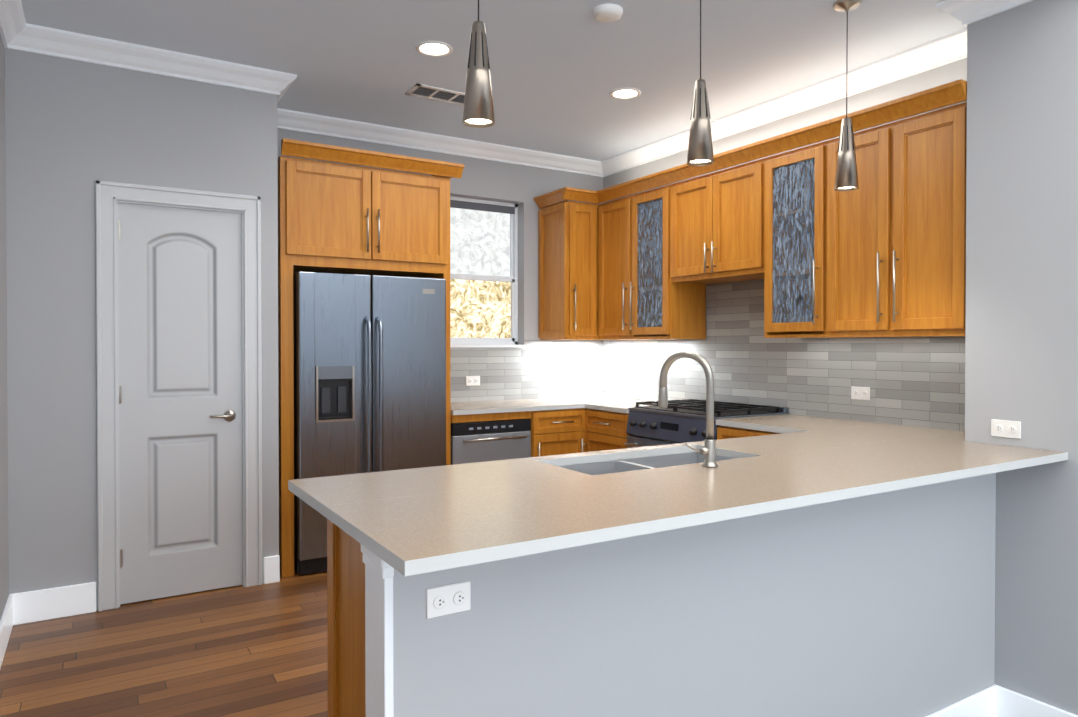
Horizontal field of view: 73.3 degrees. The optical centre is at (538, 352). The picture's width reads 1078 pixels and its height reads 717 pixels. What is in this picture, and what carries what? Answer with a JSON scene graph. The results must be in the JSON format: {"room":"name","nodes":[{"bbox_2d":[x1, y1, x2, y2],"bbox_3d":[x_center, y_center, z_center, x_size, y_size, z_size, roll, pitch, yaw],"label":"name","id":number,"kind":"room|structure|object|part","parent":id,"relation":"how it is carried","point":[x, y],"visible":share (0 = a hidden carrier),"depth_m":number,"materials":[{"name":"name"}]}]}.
{"room":"kitchen","nodes":[
{"label":"kitchen","id":0,"kind":"room"},
{"bbox_2d":[0,34,8,619],"bbox_3d":[-0.961,0.105,0.746,0.150,3.250,9.150,0,1,-32],"label":"wall","id":1,"kind":"structure","parent":0,"point":[4,568],"depth_m":3.31,"materials":[{"name":"grey paint"}]},
{"bbox_2d":[0,593,19,667],"bbox_3d":[-0.550,1.260,0.247,0.017,0.150,7.550,0,1,-32],"label":"baseboard","id":2,"kind":"structure","parent":1,"relation":"attached to","point":[9,618],"depth_m":3.26,"materials":[{"name":"white paint"}]},
{"bbox_2d":[0,0,31,51],"bbox_3d":[-0.521,-1.464,0.237,0.092,0.109,7.558,0,1,-32],"label":"crown molding","id":3,"kind":"structure","parent":1,"relation":"attached to","point":[18,32],"depth_m":3.32,"materials":[{"name":"white paint"}]},
{"bbox_2d":[5,48,278,610],"bbox_3d":[-2.381,-0.132,4.389,1.240,2.850,1.450,0,1,-32],"label":"wall","id":4,"kind":"structure","parent":0,"point":[75,130],"depth_m":3.59,"materials":[{"name":"grey paint"}]},
{"bbox_2d":[16,582,95,623],"bbox_3d":[-2.362,1.227,3.553,0.325,0.150,0.017,0,1,-32],"label":"baseboard","id":5,"kind":"structure","parent":4,"relation":"attached to","point":[71,600],"depth_m":3.54,"materials":[{"name":"white paint"}]},
{"bbox_2d":[28,24,296,99],"bbox_3d":[-1.893,-1.500,3.774,1.212,0.109,0.092,0,1,-32],"label":"crown molding","id":6,"kind":"structure","parent":4,"relation":"attached to","point":[47,41],"depth_m":3.72,"materials":[{"name":"white paint"}]},
{"bbox_2d":[95,180,261,611],"bbox_3d":[-1.882,0.218,3.837,0.784,2.162,0.055,0,1,-32],"label":"door casing","id":7,"kind":"structure","parent":4,"relation":"in","point":[109,194],"depth_m":3.69,"materials":[{"name":"white paint"}]},
{"bbox_3d":[-2.145,0.215,3.699,0.026,1.770,0.014,0,1,-32],"label":"pantry door hinge","id":8,"kind":"part","parent":7,"relation":"part of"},
{"bbox_3d":[-1.718,0.348,3.939,0.137,0.064,0.055,0,1,-32],"label":"handle","id":9,"kind":"part","parent":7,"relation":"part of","materials":[{"name":"silver metal"}]},
{"bbox_2d":[118,203,242,603],"bbox_3d":[-1.906,0.259,3.876,0.590,2.062,0.035,0,1,-32],"label":"pantry door","id":10,"kind":"structure","parent":4,"relation":"in","point":[180,363],"depth_m":3.85,"materials":[{"name":"white paint"}]},
{"bbox_2d":[277,100,291,123],"bbox_3d":[-1.582,-1.506,4.338,0.092,0.109,0.540,0,1,-32],"label":"crown molding","id":11,"kind":"structure","parent":4,"relation":"attached to","point":[281,113],"depth_m":4.65,"materials":[{"name":"white paint"}]},
{"bbox_2d":[0,570,327,716],"bbox_3d":[0.808,1.519,1.845,4.300,0.400,9.150,0,1,-32],"label":"floor","id":12,"kind":"structure","parent":0,"point":[250,651],"depth_m":3.09,"materials":[{"name":"brown wood"}]},
{"bbox_2d":[327,519,365,716],"bbox_3d":[-0.204,0.873,2.270,0.767,0.884,0.576,0,1,-32],"label":"base cabinet","id":13,"kind":"object","parent":12,"relation":"on","point":[345,565],"depth_m":2.18,"materials":[{"name":"brown wood"}]},
{"bbox_2d":[288,350,1067,575],"bbox_3d":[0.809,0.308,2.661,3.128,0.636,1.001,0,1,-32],"label":"countertop","id":14,"kind":"structure","parent":13,"relation":"on","point":[409,522],"depth_m":1.71,"materials":[{"name":"stone"}]},
{"bbox_2d":[558,452,733,474],"bbox_3d":[0.421,0.526,2.715,0.832,0.200,0.379,0,1,-32],"label":"sink","id":15,"kind":"object","parent":14,"relation":"in","point":[648,460],"depth_m":2.88,"materials":[{"name":"silver metal"}]},
{"bbox_2d":[658,350,717,467],"bbox_3d":[0.517,0.194,2.569,0.140,0.406,0.218,0,1,-32],"label":"faucet","id":16,"kind":"object","parent":14,"relation":"on","point":[708,451],"depth_m":2.52,"materials":[{"name":"silver metal"}]},
{"bbox_2d":[293,271,445,574],"bbox_3d":[-1.128,0.411,4.622,0.915,1.760,0.712,0,1,-32],"label":"fridge","id":17,"kind":"object","parent":12,"relation":"on","point":[369,373],"visible":0.67,"depth_m":4.32,"materials":[{"name":"grey metal"}]},
{"bbox_3d":[-1.210,0.242,4.275,0.225,0.325,0.071,0,1,-32],"label":"panel","id":18,"kind":"part","parent":17,"relation":"part of","materials":[{"name":"black plastic"}]},
{"bbox_3d":[-0.834,0.203,4.427,0.455,1.200,0.077,0,1,-32],"label":"handle","id":19,"kind":"part","parent":17,"relation":"part of","materials":[{"name":"silver metal"}]},
{"bbox_2d":[278,138,463,577],"bbox_3d":[-1.135,0.040,4.665,1.122,2.500,0.680,0,1,-32],"label":"tall cabinet","id":20,"kind":"object","parent":12,"relation":"on","point":[336,218],"visible":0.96,"depth_m":4.34,"materials":[{"name":"brown wood"}]},
{"bbox_2d":[451,411,530,464],"bbox_3d":[-0.442,0.845,5.080,0.598,0.883,0.616,0,1,-32],"label":"dishwasher","id":21,"kind":"object","parent":12,"relation":"on","point":[489,437],"visible":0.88,"depth_m":4.84,"materials":[{"name":"silver metal"}]},
{"bbox_3d":[-0.294,0.574,4.835,0.478,0.017,0.049,0,1,-32],"label":"handle","id":22,"kind":"part","parent":21,"relation":"part of","materials":[{"name":"silver metal"}]},
{"bbox_2d":[529,408,582,456],"bbox_3d":[0.000,0.842,5.374,0.456,0.884,0.673,0,1,-32],"label":"base cabinet","id":23,"kind":"object","parent":12,"relation":"on","point":[565,431],"depth_m":5.11,"materials":[{"name":"brown wood"}]},
{"bbox_2d":[583,408,630,451],"bbox_3d":[0.704,0.843,5.186,0.673,0.884,0.509,0,1,-32],"label":"base cabinet","id":24,"kind":"object","parent":12,"relation":"on","point":[602,430],"depth_m":5.04,"materials":[{"name":"brown wood"}]},
{"bbox_2d":[624,399,788,447],"bbox_3d":[1.032,0.811,4.615,0.691,0.960,0.808,0,1,-32],"label":"range","id":25,"kind":"object","parent":12,"relation":"on","point":[677,421],"visible":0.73,"depth_m":4.49,"materials":[{"name":"silver metal"}]},
{"bbox_2d":[717,425,782,439],"bbox_3d":[1.437,0.856,3.990,0.673,0.884,0.681,0,1,-32],"label":"base cabinet","id":26,"kind":"object","parent":12,"relation":"on","point":[723,432],"depth_m":4.00,"materials":[{"name":"brown wood"}]},
{"bbox_2d":[277,128,602,347],"bbox_3d":[-0.676,0.057,5.436,2.760,3.250,0.150,0,1,-32],"label":"wall","id":27,"kind":"structure","parent":0,"point":[522,186],"depth_m":5.68,"materials":[{"name":"grey paint"}]},
{"bbox_2d":[277,110,599,175],"bbox_3d":[-0.661,-1.516,5.292,2.660,0.109,0.092,0,1,-32],"label":"crown molding","id":28,"kind":"structure","parent":27,"relation":"attached to","point":[298,121],"depth_m":5.22,"materials":[{"name":"white paint"}]},
{"bbox_2d":[450,196,524,347],"bbox_3d":[-0.533,-0.609,5.511,0.890,1.140,0.162,0,1,-32],"label":"window","id":29,"kind":"structure","parent":27,"relation":"in","point":[511,209],"depth_m":5.66,"materials":[{"name":"white plastic"}]},
{"bbox_2d":[450,340,601,401],"bbox_3d":[-0.180,0.134,5.647,1.650,0.463,0.002,0,1,-32],"label":"tile backsplash","id":30,"kind":"structure","parent":27,"relation":"attached to","point":[541,369],"depth_m":5.71,"materials":[{"name":"grey tile"}]},
{"bbox_2d":[466,376,479,385],"bbox_3d":[-0.495,0.212,5.448,0.116,0.072,0.010,0,1,-32],"label":"outlet","id":31,"kind":"object","parent":30,"relation":"attached to","point":[472,380],"visible":1,"depth_m":5.44,"materials":[{"name":"white plastic"}]},
{"bbox_2d":[534,187,605,339],"bbox_3d":[0.245,-0.660,5.633,0.315,1.120,0.446,0,1,-32],"label":"upper cabinet","id":32,"kind":"object","parent":27,"relation":"attached to","point":[565,228],"depth_m":5.51,"materials":[{"name":"brown wood"}]},
{"bbox_2d":[21,0,966,160],"bbox_3d":[0.808,-1.591,1.813,4.300,0.120,9.150,0,1,-32],"label":"ceiling","id":33,"kind":"structure","parent":0,"point":[560,70],"depth_m":3.71,"materials":[{"name":"grey paint"}]},
{"bbox_2d":[416,41,452,56],"bbox_3d":[-0.534,-1.546,3.695,0.190,0.007,0.190,0,1,-32],"label":"recessed light","id":34,"kind":"object","parent":33,"relation":"in","point":[434,48],"visible":1,"depth_m":3.69,"materials":[{"name":"white plastic"}]},
{"bbox_2d":[405,83,464,104],"bbox_3d":[-0.575,-1.553,4.374,0.420,0.008,0.190,0,1,-32],"label":"ceiling vent","id":35,"kind":"object","parent":33,"relation":"in","point":[436,93],"visible":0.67,"depth_m":4.35,"materials":[{"name":"white plastic"}]},
{"bbox_2d":[462,0,494,127],"bbox_3d":[-0.189,-1.125,2.257,0.120,0.820,0.120,0,1,-32],"label":"pendant light","id":36,"kind":"object","parent":33,"relation":"hanging from","point":[478,110],"visible":1,"depth_m":2.23,"materials":[{"name":"silver metal"}]},
{"bbox_2d":[593,3,622,22],"bbox_3d":[0.311,-1.529,3.275,0.136,0.034,0.136,0,1,-32],"label":"smoke detector","id":37,"kind":"object","parent":33,"relation":"attached to","point":[607,13],"visible":1,"depth_m":3.24,"materials":[{"name":"white plastic"}]},
{"bbox_2d":[609,88,640,98],"bbox_3d":[0.518,-1.553,4.352,0.190,0.007,0.190,0,1,-32],"label":"recessed light","id":38,"kind":"object","parent":33,"relation":"in","point":[625,93],"visible":1,"depth_m":4.35,"materials":[{"name":"white plastic"}]},
{"bbox_2d":[687,0,713,165],"bbox_3d":[0.613,-1.130,2.748,0.120,0.820,0.120,0,1,-32],"label":"pendant light","id":39,"kind":"object","parent":33,"relation":"hanging from","point":[700,149],"visible":1,"depth_m":2.72,"materials":[{"name":"silver metal"}]},
{"bbox_2d":[833,0,861,190],"bbox_3d":[1.363,-1.135,3.208,0.120,0.820,0.120,0,1,-32],"label":"pendant light","id":40,"kind":"object","parent":33,"relation":"hanging from","point":[846,177],"visible":1,"depth_m":3.19,"materials":[{"name":"silver metal"}]},
{"bbox_2d":[393,473,995,716],"bbox_3d":[0.771,1.071,2.451,2.685,1.283,0.130,0,1,-32],"label":"wall","id":41,"kind":"structure","parent":0,"point":[878,605],"depth_m":2.28,"materials":[{"name":"grey paint"}]},
{"bbox_2d":[361,544,393,716],"bbox_3d":[-0.387,0.878,1.737,0.032,0.883,0.158,0,1,-32],"label":"trim","id":42,"kind":"structure","parent":41,"relation":"attached to","point":[379,666],"depth_m":1.71,"materials":[{"name":"white paint"}]},
{"bbox_2d":[426,581,470,618],"bbox_3d":[-0.218,0.600,1.757,0.116,0.072,0.010,0,1,-32],"label":"outlet","id":43,"kind":"object","parent":41,"relation":"attached to","point":[448,599],"visible":1,"depth_m":1.76,"materials":[{"name":"white plastic"}]},
{"bbox_2d":[926,684,999,716],"bbox_3d":[0.883,1.498,2.439,2.450,0.150,0.017,0,1,-32],"label":"baseboard","id":44,"kind":"structure","parent":41,"relation":"attached to","point":[994,700],"depth_m":3.00,"materials":[{"name":"white paint"}]},
{"bbox_2d":[603,58,966,339],"bbox_3d":[1.223,0.060,5.123,0.150,3.250,3.970,0,1,-32],"label":"wall","id":45,"kind":"structure","parent":0,"point":[932,78],"depth_m":4.28,"materials":[{"name":"grey paint"}]},
{"bbox_2d":[594,191,673,339],"bbox_3d":[0.685,-0.618,5.439,0.408,1.040,0.476,0,1,-32],"label":"upper cabinet","id":46,"kind":"object","parent":45,"relation":"attached to","point":[633,299],"depth_m":5.26,"materials":[{"name":"brown wood"}]},
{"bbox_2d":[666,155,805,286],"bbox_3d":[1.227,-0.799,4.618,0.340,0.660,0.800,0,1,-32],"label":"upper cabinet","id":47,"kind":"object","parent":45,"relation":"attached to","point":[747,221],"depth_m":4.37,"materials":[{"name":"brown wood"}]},
{"bbox_2d":[597,36,966,176],"bbox_3d":[1.325,-1.510,4.701,0.108,0.109,3.178,0,1,-32],"label":"crown molding","id":48,"kind":"structure","parent":45,"relation":"attached to","point":[939,52],"depth_m":4.24,"materials":[{"name":"white paint"}]},
{"bbox_2d":[602,279,964,430],"bbox_3d":[1.364,-0.047,4.736,0.002,0.843,3.164,0,1,-32],"label":"tile backsplash","id":49,"kind":"structure","parent":45,"relation":"attached to","point":[916,381],"depth_m":4.42,"materials":[{"name":"grey tile"}]},
{"bbox_2d":[645,376,655,385],"bbox_3d":[0.854,0.216,5.561,0.010,0.072,0.116,0,1,-32],"label":"outlet","id":50,"kind":"object","parent":49,"relation":"attached to","point":[650,380],"visible":1,"depth_m":5.56,"materials":[{"name":"white plastic"}]},
{"bbox_2d":[851,386,869,399],"bbox_3d":[1.789,0.227,4.035,0.010,0.072,0.116,0,1,-32],"label":"outlet","id":51,"kind":"object","parent":49,"relation":"attached to","point":[860,393],"visible":1,"depth_m":4.03,"materials":[{"name":"white plastic"}]},
{"bbox_2d":[810,95,966,337],"bbox_3d":[1.831,-0.599,3.636,0.340,1.040,0.802,0,1,-32],"label":"upper cabinet","id":52,"kind":"object","parent":45,"relation":"attached to","point":[880,251],"depth_m":3.50,"materials":[{"name":"brown wood"}]},
{"bbox_2d":[965,0,1077,714],"bbox_3d":[3.418,0.101,1.190,0.520,3.250,5.030,0,1,-32],"label":"wall","id":53,"kind":"structure","parent":0,"point":[1021,344],"depth_m":2.98,"materials":[{"name":"grey paint"}]},
{"bbox_2d":[936,0,1032,39],"bbox_3d":[3.148,-1.473,1.058,0.114,0.109,5.122,0,1,-32],"label":"crown molding","id":54,"kind":"structure","parent":53,"relation":"attached to","point":[966,11],"depth_m":3.13,"materials":[{"name":"white paint"}]},
{"bbox_2d":[991,419,1020,438],"bbox_3d":[1.965,0.322,3.053,0.010,0.072,0.116,0,1,-32],"label":"outlet","id":55,"kind":"object","parent":53,"relation":"attached to","point":[1006,428],"visible":1,"depth_m":3.05,"materials":[{"name":"white plastic"}]},
{"bbox_2d":[1000,686,1077,716],"bbox_3d":[3.222,1.512,1.009,0.017,0.150,4.900,0,1,-32],"label":"baseboard","id":56,"kind":"structure","parent":53,"relation":"attached to","point":[1012,704],"depth_m":2.99,"materials":[{"name":"white paint"}]},
{"label":"outside","id":57,"kind":"structure","parent":0,"visible":0},
{"bbox_2d":[450,207,510,337],"bbox_3d":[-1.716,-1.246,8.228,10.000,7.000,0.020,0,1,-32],"label":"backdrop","id":58,"kind":"structure","parent":57,"point":[480,309],"depth_m":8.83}
]}

